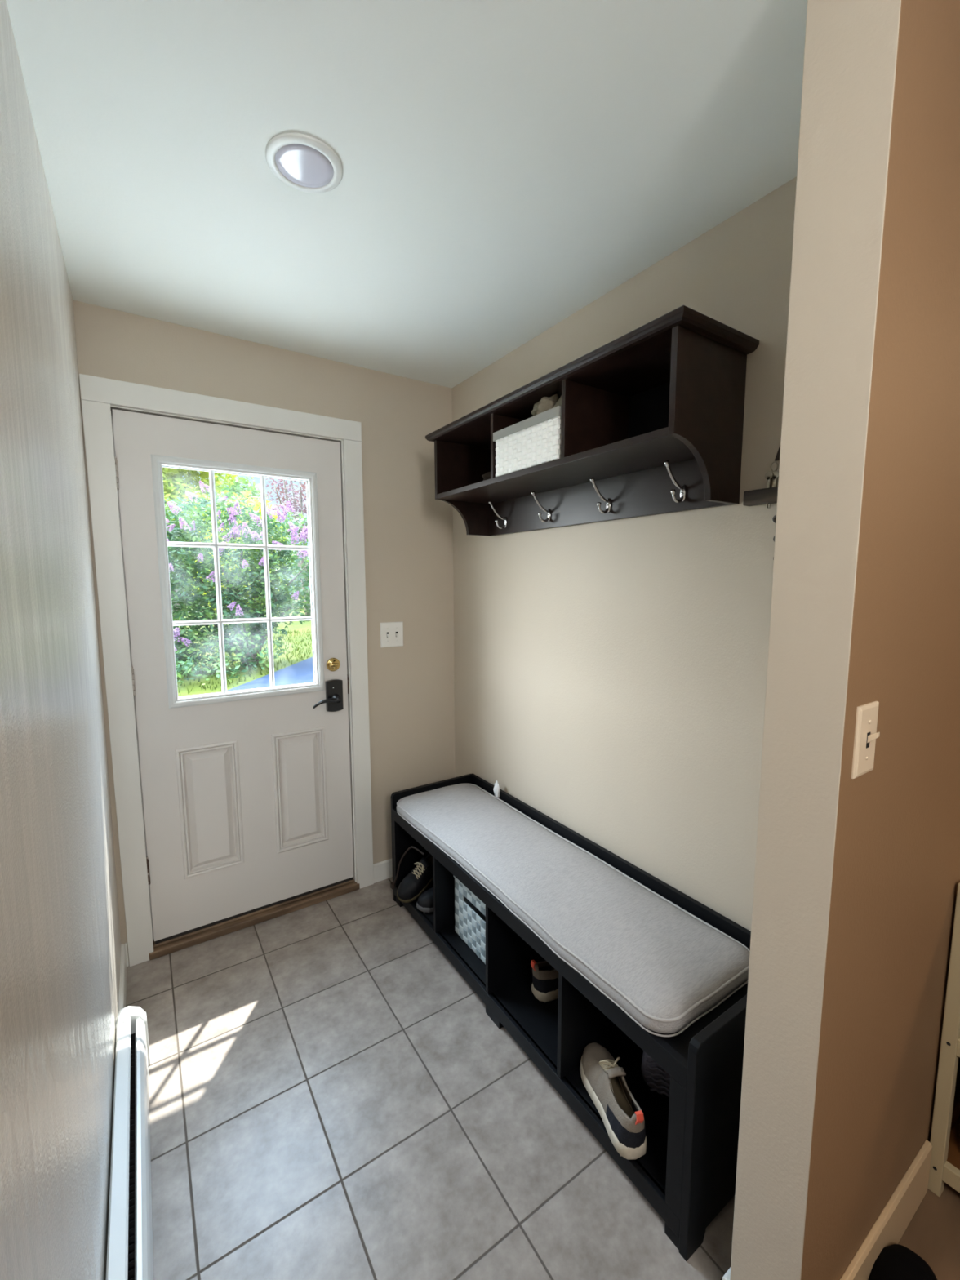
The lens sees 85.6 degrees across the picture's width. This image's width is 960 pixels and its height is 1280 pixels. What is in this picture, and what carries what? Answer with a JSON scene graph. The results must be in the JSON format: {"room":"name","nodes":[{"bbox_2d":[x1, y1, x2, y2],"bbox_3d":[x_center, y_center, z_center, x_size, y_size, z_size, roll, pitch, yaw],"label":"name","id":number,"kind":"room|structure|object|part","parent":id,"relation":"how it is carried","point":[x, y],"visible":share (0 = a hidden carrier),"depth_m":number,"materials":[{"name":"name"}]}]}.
{"room":"mudroom","nodes":[
{"label":"mudroom","id":0,"kind":"room"},
{"bbox_2d":[0,0,121,1279],"bbox_3d":[-0.053,0.316,-0.245,0.166,2.492,5.000,-4,8,-33],"label":"wall","id":1,"kind":"structure","parent":0,"point":[60,944],"depth_m":0.79,"materials":[{"name":"white paint"}]},
{"bbox_2d":[118,943,126,1013],"bbox_3d":[-1.240,1.233,1.797,0.015,0.094,0.474,-4,8,-33],"label":"baseboard","id":2,"kind":"structure","parent":1,"relation":"attached to","point":[122,985],"depth_m":1.83,"materials":[{"name":"white paint"}]},
{"bbox_2d":[124,942,128,967],"bbox_3d":[-1.359,1.211,1.994,0.008,0.094,0.013,-4,8,-33],"label":"baseboard","id":3,"kind":"structure","parent":1,"relation":"attached to","point":[126,944],"depth_m":1.99,"materials":[{"name":"white paint"}]},
{"bbox_2d":[106,1005,153,1279],"bbox_3d":[-0.405,1.318,0.596,0.076,0.192,2.397,-4,8,-33],"label":"baseboard heater","id":4,"kind":"object","parent":1,"relation":"attached to","point":[130,1256],"visible":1,"depth_m":1.18,"materials":[{"name":"white metal"}]},
{"bbox_3d":[-0.416,1.312,0.581,0.034,0.166,2.385,-4,8,-33],"label":"panel","id":5,"kind":"part","parent":4,"relation":"part of","materials":[{"name":"white metal"}]},
{"bbox_2d":[73,300,454,959],"bbox_3d":[-0.798,0.145,2.339,1.770,2.732,0.140,-4,8,-33],"label":"wall","id":6,"kind":"structure","parent":0,"point":[408,532],"depth_m":2.43,"materials":[{"name":"beige paint"}]},
{"bbox_2d":[79,373,373,966],"bbox_3d":[-0.988,0.175,2.217,0.860,2.100,0.140,-4,8,-33],"label":"trim","id":7,"kind":"structure","parent":6,"relation":"attached to","point":[116,407],"depth_m":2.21,"materials":[{"name":"white paint"}]},
{"bbox_3d":[-0.614,0.204,2.402,0.005,0.090,0.029,-4,8,-33],"label":"strike plate","id":8,"kind":"part","parent":7,"relation":"part of","materials":[{"name":"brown metal"}]},
{"bbox_2d":[111,408,353,944],"bbox_3d":[-0.954,0.172,2.155,0.825,2.034,0.117,-4,8,-33],"label":"door","id":9,"kind":"structure","parent":6,"relation":"in","point":[246,793],"depth_m":2.14,"materials":[{"name":"white paint"}]},
{"bbox_3d":[-1.103,0.689,2.126,0.224,0.540,0.024,-4,8,-33],"label":"panel","id":10,"kind":"part","parent":9,"relation":"part of","materials":[{"name":"white paint"}]},
{"bbox_3d":[-0.965,-0.229,2.133,0.606,0.954,0.067,-4,8,-33],"label":"glazing frame","id":11,"kind":"part","parent":9,"relation":"part of","materials":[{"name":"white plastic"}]},
{"bbox_3d":[-0.803,0.665,2.322,0.228,0.538,0.024,-4,8,-33],"label":"panel","id":12,"kind":"part","parent":9,"relation":"part of","materials":[{"name":"white paint"}]},
{"bbox_3d":[-0.680,0.279,2.288,0.110,0.038,0.015,-4,8,-32],"label":"lever","id":13,"kind":"part","parent":9,"relation":"part of","materials":[{"name":"black metal"}]},
{"bbox_2d":[149,878,359,959],"bbox_3d":[-0.985,1.198,2.332,0.856,0.042,0.182,-4,8,-33],"label":"threshold","id":14,"kind":"object","parent":6,"relation":"attached to","point":[194,938],"depth_m":2.23,"materials":[{"name":"brown wood"}]},
{"bbox_2d":[373,857,392,883],"bbox_3d":[-0.327,1.132,2.670,0.475,0.094,0.013,-4,8,-33],"label":"baseboard","id":15,"kind":"structure","parent":6,"relation":"attached to","point":[383,870],"depth_m":2.56,"materials":[{"name":"white paint"}]},
{"bbox_2d":[380,621,403,647],"bbox_3d":[-0.418,-0.026,2.477,0.117,0.119,0.020,-4,8,-33],"label":"light switch","id":16,"kind":"object","parent":6,"relation":"attached to","point":[391,633],"visible":1,"depth_m":2.48,"materials":[{"name":"white plastic"}]},
{"bbox_2d":[5,0,807,388],"bbox_3d":[1.741,-1.103,0.812,4.600,0.120,5.240,-4,8,-33],"label":"ceiling","id":17,"kind":"structure","parent":0,"point":[508,166],"depth_m":1.13,"materials":[{"name":"white paint"}]},
{"bbox_2d":[265,132,342,193],"bbox_3d":[-0.396,-1.073,1.173,0.166,0.009,0.166,-4,8,-33],"label":"recessed light","id":18,"kind":"object","parent":17,"relation":"in","point":[304,162],"visible":1,"depth_m":1.16,"materials":[{"name":"white plastic"}]},
{"bbox_2d":[125,876,959,1279],"bbox_3d":[1.732,1.376,1.154,4.360,0.060,5.160,-4,8,-33],"label":"floor","id":19,"kind":"structure","parent":0,"point":[331,1097],"depth_m":1.39,"materials":[{"name":"grey tile"}]},
{"bbox_2d":[391,773,751,1261],"bbox_3d":[0.201,1.006,1.859,0.433,0.523,1.552,-4,8,-33],"label":"storage bench","id":20,"kind":"object","parent":19,"relation":"on","point":[686,1172],"visible":0.52,"depth_m":1.43,"materials":[{"name":"black laminate"}]},
{"bbox_2d":[390,846,424,888],"bbox_3d":[-0.325,1.022,2.311,0.221,0.254,0.022,5,8,39],"label":"strap","id":21,"kind":"object","parent":20,"relation":"hanging from","point":[392,884],"visible":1,"depth_m":2.35,"materials":[{"name":"black fabric"}]},
{"bbox_2d":[396,853,433,902],"bbox_3d":[-0.245,1.026,2.312,0.266,0.238,0.124,-5,8,-34],"label":"sneaker","id":22,"kind":"object","parent":20,"relation":"on","point":[415,883],"visible":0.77,"depth_m":2.26,"materials":[{"name":"brown fabric"}]},
{"bbox_2d":[416,886,433,913],"bbox_3d":[-0.140,1.086,2.260,0.290,0.118,0.103,-4,7,-29],"label":"sneaker","id":23,"kind":"object","parent":20,"relation":"on","point":[424,903],"visible":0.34,"depth_m":2.18,"materials":[{"name":"black fabric"}]},
{"bbox_3d":[-0.220,0.939,2.494,0.433,0.516,0.020,-4,8,-33],"label":"panel","id":24,"kind":"part","parent":20,"relation":"part of","materials":[{"name":"black laminate"}]},
{"bbox_2d":[453,875,485,964],"bbox_3d":[0.109,1.047,2.006,0.302,0.244,0.318,-4,8,-33],"label":"storage basket","id":25,"kind":"object","parent":20,"relation":"on","point":[469,910],"visible":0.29,"depth_m":1.97,"materials":[{"name":"grey"}]},
{"bbox_3d":[0.029,1.222,1.768,0.019,0.048,1.513,-4,8,-33],"label":"rail","id":26,"kind":"part","parent":20,"relation":"part of","materials":[{"name":"black laminate"}]},
{"bbox_3d":[0.028,0.858,1.727,0.019,0.050,1.513,-4,8,-33],"label":"rail","id":27,"kind":"part","parent":20,"relation":"part of","materials":[{"name":"black laminate"}]},
{"bbox_2d":[530,960,558,1002],"bbox_3d":[0.305,1.127,1.790,0.300,0.141,0.103,-3,7,-27],"label":"sneaker","id":28,"kind":"object","parent":20,"relation":"on","point":[544,986],"visible":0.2,"depth_m":1.72,"materials":[{"name":"beige fabric"}]},
{"bbox_2d":[396,780,750,1037],"bbox_3d":[0.182,0.761,1.851,0.433,0.126,1.454,-4,8,-33],"label":"bench cushion","id":29,"kind":"object","parent":20,"relation":"on","point":[664,966],"visible":0.97,"depth_m":1.51,"materials":[{"name":"fabric"}]},
{"bbox_3d":[0.375,0.978,1.971,0.016,0.493,1.513,-4,8,-33],"label":"panel","id":30,"kind":"part","parent":20,"relation":"part of","materials":[{"name":"black laminate"}]},
{"bbox_2d":[579,1042,647,1159],"bbox_3d":[0.348,1.173,1.363,0.103,0.143,0.284,-2,7,-12],"label":"sneaker","id":31,"kind":"object","parent":20,"relation":"on","point":[604,1081],"visible":1,"depth_m":1.33,"materials":[{"name":"beige fabric"}]},
{"bbox_2d":[640,1050,670,1097],"bbox_3d":[0.492,1.078,1.395,0.103,0.297,0.142,2,7,21],"label":"shoe","id":32,"kind":"object","parent":20,"relation":"on","point":[655,1077],"visible":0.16,"depth_m":1.38,"materials":[{"name":"black fabric"}]},
{"bbox_3d":[0.623,1.081,1.224,0.433,0.516,0.020,-4,8,-33],"label":"panel","id":33,"kind":"part","parent":20,"relation":"part of","materials":[{"name":"black laminate"}]},
{"bbox_2d":[868,1244,937,1279],"bbox_3d":[0.804,1.318,0.981,0.149,0.136,0.372,6,9,44],"label":"slip","id":34,"kind":"object","parent":19,"relation":"on","point":[895,1261],"visible":0.88,"depth_m":1.06,"materials":[{"name":"black fabric"}]},
{"bbox_2d":[928,882,959,1196],"bbox_3d":[1.489,0.944,1.309,0.741,0.795,0.304,-4,8,-33],"label":"bookcase","id":35,"kind":"object","parent":19,"relation":"on","point":[944,1166],"visible":0.98,"depth_m":1.23,"materials":[{"name":"beige paint"}]},
{"bbox_3d":[1.193,1.296,1.152,0.020,0.042,0.250,-4,8,-33],"label":"rail","id":36,"kind":"part","parent":35,"relation":"part of","materials":[{"name":"beige paint"}]},
{"bbox_3d":[1.192,0.964,1.114,0.020,0.042,0.250,-4,8,-33],"label":"rail","id":37,"kind":"part","parent":35,"relation":"part of","materials":[{"name":"beige paint"}]},
{"bbox_2d":[452,176,796,931],"bbox_3d":[0.425,0.065,1.950,0.130,2.492,1.838,-4,8,-33],"label":"wall","id":38,"kind":"structure","parent":0,"point":[610,677],"depth_m":1.65,"materials":[{"name":"beige paint"}]},
{"bbox_2d":[425,305,759,536],"bbox_3d":[0.239,-0.606,1.756,0.308,0.402,1.228,-4,8,-33],"label":"shelf","id":39,"kind":"object","parent":38,"relation":"attached to","point":[652,416],"visible":1,"depth_m":1.53,"materials":[{"name":"brown wood"}]},
{"bbox_3d":[-0.066,-0.647,2.238,0.284,0.376,0.017,-4,8,-33],"label":"panel","id":40,"kind":"part","parent":39,"relation":"part of","materials":[{"name":"brown wood"}]},
{"bbox_2d":[481,471,490,480],"bbox_3d":[0.066,-0.612,1.972,0.121,0.058,0.120,2,7,19],"label":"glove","id":41,"kind":"object","parent":39,"relation":"on","point":[486,476],"visible":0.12,"depth_m":1.93,"materials":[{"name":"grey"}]},
{"bbox_2d":[493,405,561,476],"bbox_3d":[0.252,-0.639,1.744,0.272,0.152,0.339,-4,8,-33],"label":"storage basket","id":42,"kind":"object","parent":39,"relation":"on","point":[535,440],"visible":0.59,"depth_m":1.65,"materials":[{"name":"white"}]},
{"bbox_2d":[531,394,561,415],"bbox_3d":[0.229,-0.743,1.614,0.081,0.104,0.182,-4,8,-33],"label":"scarf","id":43,"kind":"object","parent":42,"relation":"in","point":[546,403],"visible":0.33,"depth_m":1.61,"materials":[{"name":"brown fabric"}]},
{"bbox_3d":[0.361,-0.484,1.848,0.018,0.139,1.132,-4,8,-33],"label":"hook rail","id":44,"kind":"part","parent":39,"relation":"part of","materials":[{"name":"brown wood"}]},
{"bbox_3d":[0.365,-0.681,1.829,0.007,0.218,1.132,-4,8,-33],"label":"panel","id":45,"kind":"part","parent":39,"relation":"part of","materials":[{"name":"black laminate"}]},
{"bbox_3d":[0.566,-0.540,1.286,0.284,0.376,0.017,-4,8,-33],"label":"panel","id":46,"kind":"part","parent":39,"relation":"part of","materials":[{"name":"brown wood"}]},
{"bbox_2d":[742,486,777,509],"bbox_3d":[0.765,-0.346,1.232,0.036,0.052,0.273,-4,8,-33],"label":"key rack","id":47,"kind":"object","parent":38,"relation":"attached to","point":[765,495],"visible":0.31,"depth_m":1.30,"materials":[{"name":"brown wood"}]},
{"bbox_2d":[764,444,780,488],"bbox_3d":[0.734,-0.444,1.270,0.012,0.134,0.061,-6,8,-40],"label":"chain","id":48,"kind":"object","parent":47,"relation":"on","point":[772,476],"visible":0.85,"depth_m":1.28,"materials":[{"name":"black metal"}]},
{"bbox_2d":[772,515,776,559],"bbox_3d":[0.754,-0.239,1.269,0.021,0.198,0.081,-4,8,-33],"label":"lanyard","id":49,"kind":"object","parent":47,"relation":"hanging from","point":[774,518],"visible":0.05,"depth_m":1.29,"materials":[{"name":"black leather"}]},
{"bbox_2d":[729,0,959,1279],"bbox_3d":[1.891,0.085,1.744,3.282,2.492,0.122,-4,8,-33],"label":"wall partition","id":50,"kind":"structure","parent":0,"point":[856,880],"depth_m":0.85,"materials":[{"name":"beige paint"}]},
{"bbox_2d":[722,1267,730,1279],"bbox_3d":[0.682,1.300,1.160,0.464,0.094,0.016,-4,8,-33],"label":"baseboard","id":51,"kind":"structure","parent":50,"relation":"attached to","point":[726,1276],"depth_m":1.03,"materials":[{"name":"white paint"}]},
{"bbox_2d":[851,701,879,778],"bbox_3d":[0.623,0.160,0.826,0.072,0.116,0.020,-4,8,-33],"label":"light switch","id":52,"kind":"object","parent":50,"relation":"attached to","point":[866,734],"visible":1,"depth_m":0.82,"materials":[{"name":"beige plastic"}]},
{"bbox_2d":[840,1139,932,1279],"bbox_3d":[0.828,1.304,1.093,0.631,0.132,0.013,-4,8,-33],"label":"baseboard","id":53,"kind":"structure","parent":50,"relation":"attached to","point":[895,1218],"depth_m":1.15,"materials":[{"name":"beige paint"}]},
{"label":"outside","id":54,"kind":"structure","parent":0,"visible":0},
{"bbox_2d":[226,657,313,691],"bbox_3d":[1.031,-0.018,16.106,20.600,0.064,11.800,-4,8,-33],"label":"driveway","id":55,"kind":"structure","parent":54,"point":[302,672],"depth_m":9.58,"materials":[{"name":"grey asphalt"}]},
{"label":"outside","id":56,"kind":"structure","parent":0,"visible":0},
{"bbox_2d":[173,595,312,697],"bbox_3d":[-20.593,-1.595,31.196,80.000,0.190,69.860,-4,8,-33],"label":"ground","id":57,"kind":"structure","parent":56,"point":[295,625],"depth_m":11.51,"materials":[{"name":"green plant"}]},
{"bbox_2d":[161,466,239,615],"bbox_3d":[-11.694,-5.048,18.641,5.120,9.522,6.068,5,8,36],"label":"leafy tree","id":58,"kind":"object","parent":57,"relation":"on","point":[175,485],"visible":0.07,"depth_m":18.43,"materials":[{"name":"green plant"}]},
{"bbox_3d":[-11.508,-6.362,18.327,6.403,6.839,5.128,-4,8,-33],"label":"crown","id":59,"kind":"part","parent":58,"relation":"part of","materials":[{"name":"green plant"}]},
{"bbox_2d":[164,480,311,685],"bbox_3d":[-5.274,-1.248,10.007,7.117,3.856,3.829,-4,8,-30],"label":"bush","id":60,"kind":"object","parent":57,"relation":"on","point":[233,588],"visible":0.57,"depth_m":10.21,"materials":[{"name":"green plant"}]},
{"bbox_2d":[188,490,287,630],"bbox_3d":[-7.360,-2.247,15.759,2.891,4.518,2.219,-4,8,-33],"label":"flowering shrub","id":61,"kind":"object","parent":57,"relation":"on","point":[249,500],"visible":0.09,"depth_m":15.46,"materials":[{"name":"green plant"}]},
{"bbox_2d":[170,550,310,608],"bbox_3d":[-15.698,-4.081,32.723,22.914,4.744,4.908,-4,8,-33],"label":"hedge","id":62,"kind":"object","parent":57,"relation":"on","point":[294,569],"visible":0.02,"depth_m":34.16,"materials":[{"name":"green plant"}]},
{"bbox_2d":[202,473,294,582],"bbox_3d":[-11.572,-4.788,25.925,4.874,7.306,3.442,-4,8,-33],"label":"maple tree","id":63,"kind":"object","parent":57,"relation":"on","point":[236,488],"visible":0.07,"depth_m":24.92,"materials":[{"name":"green plant"}]},
{"bbox_2d":[265,478,311,615],"bbox_3d":[-7.623,-4.844,23.633,4.180,7.918,3.024,-4,8,-33],"label":"tree","id":64,"kind":"object","parent":57,"relation":"on","point":[294,499],"visible":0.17,"depth_m":22.99,"materials":[{"name":"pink plant"}]},
{"bbox_3d":[-7.626,-6.256,23.473,4.180,4.897,3.024,-4,8,-33],"label":"crown","id":65,"kind":"part","parent":64,"relation":"part of","materials":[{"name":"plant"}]}
]}

